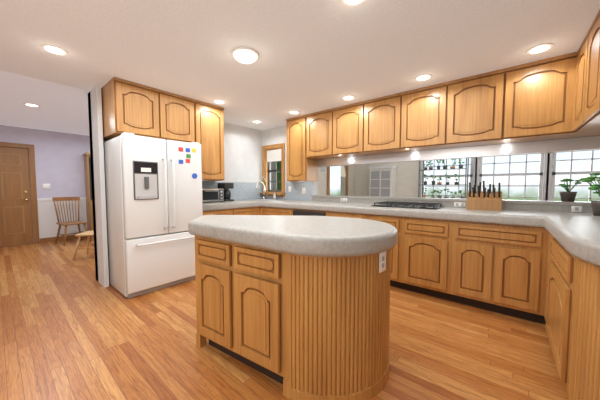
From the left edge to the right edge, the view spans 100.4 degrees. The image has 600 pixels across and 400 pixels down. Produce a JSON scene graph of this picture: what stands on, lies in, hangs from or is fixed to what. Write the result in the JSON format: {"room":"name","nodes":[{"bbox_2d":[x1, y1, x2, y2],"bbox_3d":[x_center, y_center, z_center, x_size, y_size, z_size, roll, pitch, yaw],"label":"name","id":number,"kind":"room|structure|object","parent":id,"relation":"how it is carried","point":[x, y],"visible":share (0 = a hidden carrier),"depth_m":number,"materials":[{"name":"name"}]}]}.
{"room":"kitchen","nodes":[
{"label":"kitchen","id":0,"kind":"room"},
{"bbox_2d":[0,74,88,135],"bbox_3d":[-4.254,-1.483,4.315,3.859,0.050,7.000,2,4,39],"label":"ceiling","id":1,"kind":"structure","parent":0,"point":[62,110],"depth_m":3.88,"materials":[{"name":"white paint"}]},
{"bbox_2d":[23,103,40,106],"bbox_3d":[-4.027,-1.424,3.757,0.180,0.008,0.180,2,4,39],"label":"recessed light","id":2,"kind":"object","parent":1,"relation":"in","point":[31,105],"visible":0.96,"depth_m":3.76,"materials":[{"name":"white"}]},
{"bbox_2d":[0,125,89,242],"bbox_3d":[-5.576,-0.298,5.590,0.180,2.450,6.800,2,4,39],"label":"wall","id":3,"kind":"structure","parent":0,"point":[59,163],"depth_m":5.61,"materials":[{"name":"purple paint"}]},
{"bbox_2d":[0,142,39,246],"bbox_3d":[-6.002,-0.098,4.966,0.123,2.115,1.070,2,4,39],"label":"door","id":4,"kind":"structure","parent":3,"relation":"in","point":[18,214],"depth_m":5.18,"materials":[{"name":"brown wood"}]},
{"bbox_2d":[43,184,49,188],"bbox_3d":[-5.571,-0.298,5.495,0.006,0.120,0.120,2,4,39],"label":"switch plate","id":5,"kind":"object","parent":3,"relation":"attached to","point":[46,186],"visible":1,"depth_m":5.49,"materials":[{"name":"white plastic"}]},
{"bbox_2d":[88,85,261,286],"bbox_3d":[-1.642,-0.225,4.193,0.420,2.450,2.819,2,4,39],"label":"wall","id":6,"kind":"structure","parent":0,"point":[242,154],"depth_m":3.20,"materials":[{"name":"white paint"}]},
{"bbox_2d":[101,77,196,142],"bbox_3d":[-1.985,-1.059,3.267,0.721,0.584,0.900,2,4,39],"label":"upper cabinet","id":7,"kind":"object","parent":6,"relation":"attached to","point":[127,106],"depth_m":2.95,"materials":[{"name":"brown wood"}]},
{"bbox_2d":[197,101,224,180],"bbox_3d":[-1.554,-0.839,3.805,0.721,1.079,0.460,2,4,39],"label":"upper cabinet","id":8,"kind":"object","parent":6,"relation":"attached to","point":[210,117],"depth_m":3.59,"materials":[{"name":"brown wood"}]},
{"bbox_2d":[271,161,275,189],"bbox_3d":[-2.007,-0.370,6.964,3.659,2.450,0.150,2,4,39],"label":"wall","id":9,"kind":"structure","parent":0,"point":[273,178],"depth_m":5.77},
{"bbox_2d":[0,238,567,399],"bbox_3d":[-2.355,1.110,2.616,9.120,0.050,6.570,2,4,39],"label":"floor","id":10,"kind":"structure","parent":0,"point":[71,329],"depth_m":1.90,"materials":[{"name":"brown wood"}]},
{"bbox_2d":[52,197,90,245],"bbox_3d":[-4.998,0.438,5.470,0.533,0.998,0.465,2,3,29],"label":"dining chair","id":11,"kind":"object","parent":10,"relation":"on","point":[71,222],"visible":1,"depth_m":5.47,"materials":[{"name":"brown wood"}]},
{"bbox_2d":[73,231,93,260],"bbox_3d":[-3.580,0.520,4.393,0.506,0.948,0.442,-1,3,-16],"label":"dining chair","id":12,"kind":"object","parent":10,"relation":"on","point":[88,234],"visible":0.29,"depth_m":4.21,"materials":[{"name":"brown wood"}]},
{"bbox_2d":[83,153,93,239],"bbox_3d":[-4.683,-0.105,6.201,0.430,2.000,0.940,2,4,39],"label":"hutch","id":13,"kind":"object","parent":10,"relation":"on","point":[88,186],"visible":0.25,"depth_m":5.80,"materials":[{"name":"brown wood"}]},
{"bbox_2d":[103,132,202,297],"bbox_3d":[-1.856,0.156,3.212,0.915,1.793,0.880,2,4,39],"label":"fridge","id":14,"kind":"object","parent":10,"relation":"on","point":[153,192],"visible":0.94,"depth_m":2.87,"materials":[{"name":"white metal"}]},
{"bbox_2d":[202,206,233,214],"bbox_3d":[-1.520,0.581,3.969,0.661,0.865,0.600,2,4,39],"label":"base cabinet","id":15,"kind":"object","parent":10,"relation":"on","point":[207,210],"depth_m":3.77,"materials":[{"name":"brown wood"}]},
{"bbox_2d":[202,189,223,202],"bbox_3d":[-1.507,-0.076,4.104,0.371,0.220,0.400,2,4,39],"label":"toaster oven","id":16,"kind":"object","parent":15,"relation":"on","point":[209,195],"visible":0.73,"depth_m":4.00,"materials":[{"name":"silver metal"}]},
{"bbox_2d":[230,206,257,214],"bbox_3d":[-1.140,0.556,4.432,0.661,0.865,0.600,2,4,39],"label":"base cabinet","id":17,"kind":"object","parent":10,"relation":"on","point":[238,210],"depth_m":4.17,"materials":[{"name":"brown wood"}]},
{"bbox_2d":[218,183,233,200],"bbox_3d":[-1.302,-0.142,4.411,0.255,0.320,0.180,2,4,39],"label":"coffee maker","id":18,"kind":"object","parent":17,"relation":"on","point":[226,187],"visible":0.81,"depth_m":4.35,"materials":[{"name":"grey"}]},
{"bbox_2d":[262,206,297,214],"bbox_3d":[-0.200,0.556,4.443,0.722,0.865,0.667,2,4,39],"label":"base cabinet","id":19,"kind":"object","parent":10,"relation":"on","point":[266,210],"depth_m":4.14,"materials":[{"name":"brown wood"}]},
{"bbox_2d":[245,182,280,200],"bbox_3d":[-0.669,-0.180,4.817,0.700,0.353,0.412,2,4,39],"label":"sink","id":20,"kind":"object","parent":19,"relation":"in","point":[264,199],"visible":1,"depth_m":4.91,"materials":[{"name":"silver metal"}]},
{"bbox_2d":[188,215,397,399],"bbox_3d":[-0.095,0.635,1.932,1.600,0.970,1.032,2,4,39],"label":"kitchen island","id":21,"kind":"object","parent":10,"relation":"on","point":[298,307],"visible":1,"depth_m":1.44,"materials":[{"name":"brown wood"}]},
{"bbox_2d":[290,206,349,215],"bbox_3d":[0.345,0.579,3.997,0.687,0.865,0.667,2,4,39],"label":"base cabinet","id":22,"kind":"object","parent":10,"relation":"on","point":[302,210],"depth_m":3.64,"materials":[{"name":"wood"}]},
{"bbox_2d":[330,210,377,219],"bbox_3d":[0.834,0.600,3.597,0.578,0.865,0.667,2,4,39],"label":"base cabinet","id":23,"kind":"object","parent":10,"relation":"on","point":[363,214],"depth_m":3.26,"materials":[{"name":"brown wood"}]},
{"bbox_2d":[370,210,417,288],"bbox_3d":[1.163,0.614,3.328,0.549,0.865,0.667,2,4,39],"label":"base cabinet","id":24,"kind":"object","parent":10,"relation":"on","point":[392,217],"depth_m":2.94,"materials":[{"name":"brown wood"}]},
{"bbox_2d":[402,214,461,300],"bbox_3d":[1.569,0.632,2.996,0.500,0.865,0.667,2,4,39],"label":"base cabinet","id":25,"kind":"object","parent":10,"relation":"on","point":[427,239],"depth_m":2.73,"materials":[{"name":"brown wood"}]},
{"bbox_2d":[371,201,444,209],"bbox_3d":[1.358,0.061,3.167,0.760,0.045,0.490,2,4,39],"label":"cooktop","id":26,"kind":"object","parent":25,"relation":"in","point":[415,205],"visible":1,"depth_m":3.05,"materials":[{"name":"black metal"}]},
{"bbox_2d":[450,214,541,319],"bbox_3d":[2.021,0.651,2.627,0.668,0.865,0.667,2,4,39],"label":"base cabinet","id":27,"kind":"object","parent":10,"relation":"on","point":[490,264],"depth_m":2.38,"materials":[{"name":"brown wood"}]},
{"bbox_2d":[466,181,501,210],"bbox_3d":[2.010,-0.052,2.725,0.300,0.317,0.238,2,4,39],"label":"knife block","id":28,"kind":"object","parent":27,"relation":"on","point":[487,200],"visible":1,"depth_m":2.67,"materials":[{"name":"brown wood"}]},
{"bbox_2d":[526,226,599,328],"bbox_3d":[2.194,0.692,1.836,0.718,0.865,0.400,2,4,39],"label":"base cabinet","id":29,"kind":"object","parent":10,"relation":"on","point":[538,263],"depth_m":2.17,"materials":[{"name":"brown wood"}]},
{"bbox_2d":[580,173,599,215],"bbox_3d":[2.616,-0.059,2.150,0.291,0.392,0.212,2,4,39],"label":"potted plant","id":30,"kind":"object","parent":29,"relation":"on","point":[595,203],"visible":1,"depth_m":2.16,"materials":[{"name":"green plant"}]},
{"bbox_2d":[546,230,599,386],"bbox_3d":[1.909,0.714,1.429,0.641,0.865,0.708,2,4,39],"label":"base cabinet","id":31,"kind":"object","parent":10,"relation":"on","point":[558,260],"depth_m":1.48,"materials":[{"name":"brown wood"}]},
{"bbox_2d":[566,250,599,399],"bbox_3d":[1.498,0.741,0.909,0.618,0.865,0.618,2,4,39],"label":"base cabinet","id":32,"kind":"object","parent":10,"relation":"on","point":[583,328],"depth_m":1.21,"materials":[{"name":"brown wood"}]},
{"bbox_2d":[0,0,599,130],"bbox_3d":[-0.861,-1.298,1.266,5.260,0.100,6.570,2,4,39],"label":"ceiling","id":33,"kind":"structure","parent":0,"point":[317,55],"depth_m":2.07,"materials":[{"name":"white paint"}]},
{"bbox_2d":[41,44,67,55],"bbox_3d":[-2.112,-1.290,2.155,0.170,0.008,0.170,2,4,39],"label":"recessed light","id":34,"kind":"object","parent":33,"relation":"in","point":[56,50],"visible":1,"depth_m":2.14,"materials":[{"name":"white glass"}]},
{"bbox_2d":[213,99,225,103],"bbox_3d":[-1.119,-1.359,3.460,0.170,0.008,0.170,2,4,39],"label":"recessed light","id":35,"kind":"object","parent":33,"relation":"in","point":[217,101],"visible":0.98,"depth_m":3.44,"materials":[{"name":"white"}]},
{"bbox_2d":[232,47,258,63],"bbox_3d":[-0.484,-1.265,2.219,0.230,0.064,0.230,2,4,39],"label":"dome ceiling light","id":36,"kind":"object","parent":33,"relation":"attached to","point":[247,55],"visible":1,"depth_m":2.16,"materials":[{"name":"white glass"}]},
{"bbox_2d":[342,95,354,99],"bbox_3d":[0.644,-1.351,3.310,0.170,0.008,0.170,2,4,39],"label":"recessed light","id":37,"kind":"object","parent":33,"relation":"in","point":[349,97],"visible":1,"depth_m":3.29,"materials":[{"name":"white"}]},
{"bbox_2d":[341,0,365,6],"bbox_3d":[0.337,-1.258,1.547,0.170,0.008,0.170,2,4,39],"label":"recessed light","id":38,"kind":"object","parent":33,"relation":"in","point":[351,3],"visible":1,"depth_m":1.59,"materials":[{"name":"white glass"}]},
{"bbox_2d":[415,74,431,80],"bbox_3d":[1.330,-1.319,2.697,0.170,0.008,0.170,2,4,39],"label":"recessed light","id":39,"kind":"object","parent":33,"relation":"in","point":[423,77],"visible":1,"depth_m":2.68,"materials":[{"name":"white glass"}]},
{"bbox_2d":[526,43,553,54],"bbox_3d":[2.047,-1.289,2.137,0.170,0.008,0.170,2,4,39],"label":"recessed light","id":40,"kind":"object","parent":33,"relation":"in","point":[540,48],"visible":1,"depth_m":2.12,"materials":[{"name":"white"}]},
{"bbox_2d":[317,165,354,195],"bbox_3d":[0.648,-0.299,6.098,0.170,2.400,2.728,2,4,39],"label":"wall","id":41,"kind":"structure","parent":0,"point":[347,181],"depth_m":6.69,"materials":[{"name":"white paint"}]},
{"bbox_2d":[320,167,324,172],"bbox_3d":[0.523,-0.735,5.809,0.011,0.200,0.200,2,4,39],"label":"switch plate","id":42,"kind":"object","parent":41,"relation":"in","point":[322,169],"visible":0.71,"depth_m":5.80,"materials":[{"name":"white plastic"}]},
{"bbox_2d":[262,126,599,205],"bbox_3d":[1.151,-0.180,3.825,5.210,2.400,0.215,2,4,39],"label":"wall","id":43,"kind":"structure","parent":0,"point":[278,135],"depth_m":3.77,"materials":[{"name":"white paint"}]},
{"bbox_2d":[260,143,285,196],"bbox_3d":[-0.526,-0.598,5.100,0.655,1.050,0.215,2,4,39],"label":"window","id":44,"kind":"structure","parent":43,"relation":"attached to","point":[273,153],"depth_m":5.13,"materials":[{"name":"brown wood"}]},
{"bbox_2d":[286,114,317,180],"bbox_3d":[0.065,-0.868,4.356,0.512,1.079,0.351,2,4,39],"label":"upper cabinet","id":45,"kind":"object","parent":43,"relation":"attached to","point":[300,167],"depth_m":4.22,"materials":[{"name":"brown wood"}]},
{"bbox_2d":[309,107,336,160],"bbox_3d":[0.429,-1.042,4.048,0.574,0.699,0.351,2,4,39],"label":"upper cabinet","id":46,"kind":"object","parent":43,"relation":"attached to","point":[322,124],"depth_m":3.89,"materials":[{"name":"brown wood"}]},
{"bbox_2d":[337,100,376,156],"bbox_3d":[0.793,-1.027,3.751,0.638,0.699,0.351,2,4,39],"label":"upper cabinet","id":47,"kind":"object","parent":43,"relation":"attached to","point":[352,119],"depth_m":3.57,"materials":[{"name":"brown wood"}]},
{"bbox_2d":[369,91,412,153],"bbox_3d":[1.181,-1.010,3.434,0.638,0.699,0.351,2,4,39],"label":"upper cabinet","id":48,"kind":"object","parent":43,"relation":"attached to","point":[388,115],"depth_m":3.24,"materials":[{"name":"brown wood"}]},
{"bbox_2d":[405,80,456,150],"bbox_3d":[1.570,-0.993,3.116,0.638,0.699,0.351,2,4,39],"label":"upper cabinet","id":49,"kind":"object","parent":43,"relation":"attached to","point":[430,107],"depth_m":2.92,"materials":[{"name":"brown wood"}]},
{"bbox_2d":[318,136,599,166],"bbox_3d":[1.657,-0.589,3.286,3.467,0.123,0.010,2,4,39],"label":"valance","id":50,"kind":"object","parent":43,"relation":"attached to","point":[575,144],"visible":1,"depth_m":2.92,"materials":[{"name":"white"}]},
{"bbox_2d":[454,202,465,206],"bbox_3d":[1.951,0.055,3.054,0.120,0.060,0.007,2,4,39],"label":"electrical outlet plate","id":51,"kind":"object","parent":43,"relation":"attached to","point":[456,204],"depth_m":3.05,"materials":[{"name":"white plastic"}]},
{"bbox_2d":[453,71,512,147],"bbox_3d":[1.958,-0.977,2.798,0.638,0.699,0.351,2,4,39],"label":"upper cabinet","id":52,"kind":"object","parent":43,"relation":"attached to","point":[473,111],"depth_m":2.67,"materials":[{"name":"brown wood"}]},
{"bbox_2d":[493,54,576,142],"bbox_3d":[2.306,-0.960,2.482,0.574,0.699,0.400,2,4,39],"label":"upper cabinet","id":53,"kind":"object","parent":43,"relation":"attached to","point":[556,97],"depth_m":2.38,"materials":[{"name":"brown wood"}]},
{"bbox_2d":[559,178,581,201],"bbox_3d":[2.740,-0.102,2.541,0.168,0.234,0.147,2,4,39],"label":"plant","id":54,"kind":"object","parent":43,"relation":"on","point":[568,196],"visible":1,"depth_m":2.52,"materials":[{"name":"green plant"}]},
{"bbox_2d":[571,206,581,211],"bbox_3d":[2.702,0.087,2.441,0.072,0.060,0.007,2,4,39],"label":"electrical outlet plate","id":55,"kind":"object","parent":43,"relation":"attached to","point":[573,208],"depth_m":2.44,"materials":[{"name":"white plastic"}]},
{"bbox_2d":[565,30,599,132],"bbox_3d":[2.435,-0.929,1.890,0.520,0.699,0.485,2,4,39],"label":"upper cabinet","id":56,"kind":"object","parent":43,"relation":"attached to","point":[575,71],"depth_m":2.16,"materials":[{"name":"brown wood"}]},
{"bbox_2d":[581,15,599,128],"bbox_3d":[2.210,-0.913,1.577,0.471,0.699,0.556,2,4,39],"label":"upper cabinet","id":57,"kind":"object","parent":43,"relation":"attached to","point":[591,57],"depth_m":1.80,"materials":[{"name":"brown wood"}]},
{"bbox_2d":[593,9,599,116],"bbox_3d":[1.965,-0.897,1.278,0.471,0.699,0.492,2,4,39],"label":"upper cabinet","id":58,"kind":"object","parent":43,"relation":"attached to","point":[596,72],"depth_m":1.66,"materials":[{"name":"brown wood"}]},
{"bbox_2d":[355,153,544,197],"bbox_3d":[3.681,-0.267,5.477,5.650,2.400,0.150,2,4,39],"label":"wall","id":59,"kind":"structure","parent":0,"point":[407,179],"depth_m":6.31,"materials":[{"name":"white paint"}]},
{"bbox_2d":[418,150,599,201],"bbox_3d":[4.165,-0.502,4.997,3.370,1.460,0.140,2,4,39],"label":"sunroom window","id":60,"kind":"structure","parent":59,"relation":"in","point":[547,185],"depth_m":4.78,"materials":[{"name":"grey"}]},
{"bbox_3d":[2.832,1.011,4.506,5.650,0.050,2.930,2,4,39],"label":"floor","id":61,"kind":"structure","parent":0,"visible":0},
{"bbox_2d":[369,166,396,196],"bbox_3d":[2.085,0.020,6.402,0.610,1.730,0.459,2,4,39],"label":"hutch","id":62,"kind":"object","parent":61,"relation":"on","point":[382,181],"visible":0.54,"depth_m":6.27,"materials":[{"name":"white paint"}]},
{"bbox_2d":[418,158,468,198],"bbox_3d":[3.132,-0.043,5.505,0.901,1.950,0.344,2,4,39],"label":"shelf unit","id":63,"kind":"object","parent":61,"relation":"on","point":[466,169],"visible":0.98,"depth_m":5.45,"materials":[{"name":"grey"}]},
{"label":"outside","id":64,"kind":"structure","parent":0,"visible":0},
{"bbox_2d":[330,150,599,201],"bbox_3d":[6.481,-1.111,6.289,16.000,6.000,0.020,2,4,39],"label":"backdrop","id":65,"kind":"structure","parent":64,"point":[532,167],"depth_m":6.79,"materials":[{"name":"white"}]},
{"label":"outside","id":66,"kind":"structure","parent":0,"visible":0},
{"bbox_2d":[277,161,280,189],"bbox_3d":[-0.114,-0.647,6.996,2.130,3.000,1.680,2,4,39],"label":"foliage","id":67,"kind":"object","parent":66,"point":[278,175],"depth_m":6.25,"materials":[{"name":"green plant"}]}
]}

